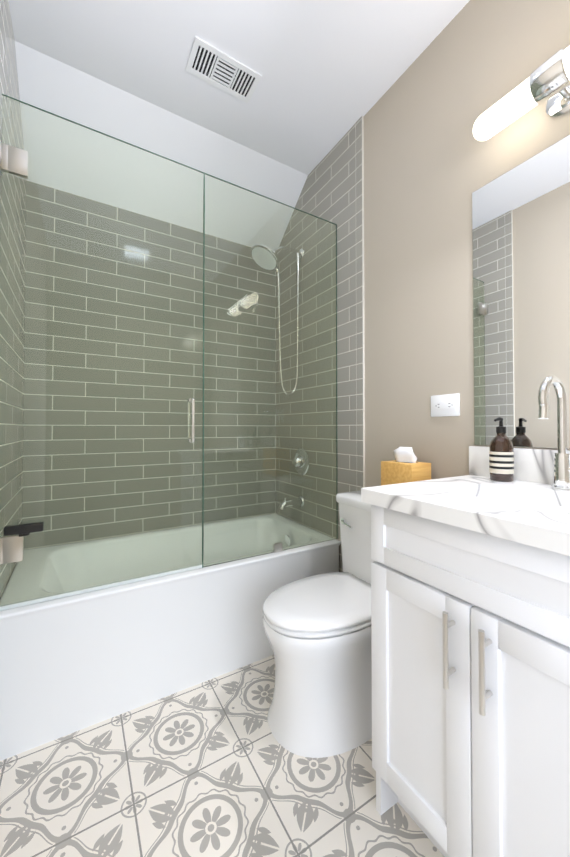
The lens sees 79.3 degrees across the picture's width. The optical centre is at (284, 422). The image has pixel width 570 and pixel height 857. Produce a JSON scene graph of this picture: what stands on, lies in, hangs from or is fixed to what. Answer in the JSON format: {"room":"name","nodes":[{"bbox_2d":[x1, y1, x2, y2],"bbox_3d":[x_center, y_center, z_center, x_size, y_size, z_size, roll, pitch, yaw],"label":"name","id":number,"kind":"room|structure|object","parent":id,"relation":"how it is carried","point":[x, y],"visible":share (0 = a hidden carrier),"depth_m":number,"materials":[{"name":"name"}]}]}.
{"room":"bathroom","nodes":[
{"label":"bathroom","id":0,"kind":"room"},
{"bbox_2d":[0,655,443,856],"bbox_3d":[0.043,1.165,0.893,1.680,0.080,3.110,1,-1,-31],"label":"floor","id":1,"kind":"structure","parent":0,"point":[213,767],"depth_m":1.05,"materials":[{"name":"tile"}]},
{"bbox_2d":[0,539,340,760],"bbox_3d":[-0.517,0.898,1.830,1.494,0.484,0.747,1,-1,-31],"label":"bathtub","id":2,"kind":"object","parent":1,"relation":"on","point":[72,664],"visible":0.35,"depth_m":1.35,"materials":[{"name":"white ceramic"}]},
{"bbox_2d":[0,94,203,610],"bbox_3d":[-0.679,-0.247,1.368,0.722,1.785,0.088,1,-1,-31],"label":"shower door","id":3,"kind":"structure","parent":2,"relation":"on","point":[101,339],"depth_m":1.33,"materials":[{"name":"clear glass"}]},
{"bbox_2d":[203,173,336,566],"bbox_3d":[-0.038,-0.240,1.753,0.771,1.785,0.020,1,-1,-31],"label":"shower panel","id":4,"kind":"object","parent":2,"relation":"on","point":[270,392],"visible":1,"depth_m":1.71,"materials":[{"name":"clear glass"}]},
{"bbox_2d":[263,490,374,757],"bbox_3d":[0.222,0.737,1.403,0.662,0.792,0.430,1,-1,-31],"label":"toilet","id":5,"kind":"object","parent":1,"relation":"on","point":[317,628],"visible":0.56,"depth_m":1.22,"materials":[{"name":"white ceramic"}]},
{"bbox_2d":[361,446,569,856],"bbox_3d":[0.613,0.603,0.871,0.567,1.042,0.610,1,-1,-31],"label":"bathroom vanity","id":6,"kind":"object","parent":1,"relation":"on","point":[470,610],"visible":0.98,"depth_m":0.76,"materials":[{"name":"white wood"}]},
{"bbox_2d":[381,447,430,485],"bbox_3d":[0.500,0.221,1.429,0.120,0.236,0.160,1,-1,-31],"label":"tissue box","id":7,"kind":"object","parent":6,"relation":"on","point":[404,467],"visible":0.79,"depth_m":1.39,"materials":[{"name":"brown wood"}]},
{"bbox_2d":[489,417,513,481],"bbox_3d":[0.713,0.087,1.134,0.071,0.208,0.070,1,-1,-31],"label":"soap bottle","id":8,"kind":"object","parent":6,"relation":"on","point":[501,457],"visible":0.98,"depth_m":1.11,"materials":[{"name":"brown glass"}]},
{"bbox_2d":[538,376,569,489],"bbox_3d":[0.768,0.029,0.951,0.154,0.320,0.091,1,-1,-31],"label":"faucet","id":9,"kind":"object","parent":6,"relation":"on","point":[561,471],"visible":1,"depth_m":0.98,"materials":[{"name":"silver metal"}]},
{"bbox_2d":[8,0,469,174],"bbox_3d":[0.043,-1.655,0.938,1.520,0.080,2.950,1,-1,-31],"label":"ceiling","id":10,"kind":"structure","parent":0,"point":[331,72],"depth_m":1.49,"materials":[{"name":"white paint"}]},
{"bbox_2d":[15,41,307,207],"bbox_3d":[-0.605,-1.431,2.015,1.520,0.334,0.430,1,-1,-31],"label":"ceiling slope","id":11,"kind":"object","parent":10,"relation":"attached to","point":[54,86],"visible":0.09,"depth_m":1.78,"materials":[{"name":"white paint"}]},
{"bbox_2d":[186,36,261,103],"bbox_3d":[-0.279,-1.601,1.575,0.310,0.006,0.155,1,-1,-31],"label":"ceiling vent","id":12,"kind":"object","parent":10,"relation":"in","point":[214,66],"visible":1,"depth_m":1.57,"materials":[{"name":"white plastic"}]},
{"bbox_2d":[364,0,569,486],"bbox_3d":[0.729,-0.279,1.328,0.080,2.820,3.110,1,-1,-31],"label":"wall","id":13,"kind":"structure","parent":0,"point":[432,163],"depth_m":1.42,"materials":[{"name":"beige paint"}]},
{"bbox_2d":[295,124,356,571],"bbox_3d":[0.157,-0.225,2.193,0.010,2.740,0.875,1,-1,-31],"label":"wall tile","id":14,"kind":"structure","parent":13,"relation":"attached to","point":[328,192],"depth_m":1.91,"materials":[{"name":"grey tile"}]},
{"bbox_2d":[355,116,364,490],"bbox_3d":[0.394,-0.231,1.796,0.011,2.740,0.050,1,-1,-31],"label":"trim","id":15,"kind":"structure","parent":13,"relation":"attached to","point":[360,356],"depth_m":1.79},
{"bbox_2d":[431,393,459,416],"bbox_3d":[0.642,-0.068,1.383,0.009,0.088,0.126,1,-1,-31],"label":"electrical outlet","id":16,"kind":"object","parent":13,"relation":"attached to","point":[445,405],"visible":1,"depth_m":1.38,"materials":[{"name":"white plastic"}]},
{"bbox_2d":[472,135,569,448],"bbox_3d":[0.857,-0.393,1.033,0.006,0.946,0.590,1,-1,-31],"label":"mirror","id":17,"kind":"object","parent":13,"relation":"attached to","point":[521,272],"visible":1,"depth_m":1.14,"materials":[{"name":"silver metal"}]},
{"bbox_2d":[473,46,569,140],"bbox_3d":[0.795,-0.994,1.005,0.150,0.110,0.452,1,-1,-31],"label":"light","id":18,"kind":"object","parent":13,"relation":"attached to","point":[548,81],"visible":1,"depth_m":1.03,"materials":[{"name":"white glass"}]},
{"bbox_3d":[-0.643,-0.292,0.504,0.080,2.820,3.110,1,-1,-31],"label":"wall","id":19,"kind":"structure","parent":0,"visible":0},
{"bbox_2d":[0,0,19,203],"bbox_3d":[-1.138,-0.237,1.416,0.010,2.740,0.875,1,-1,-31],"label":"wall tile","id":20,"kind":"structure","parent":19,"relation":"attached to","point":[9,85],"depth_m":1.30,"materials":[{"name":"grey tile"}]}
]}

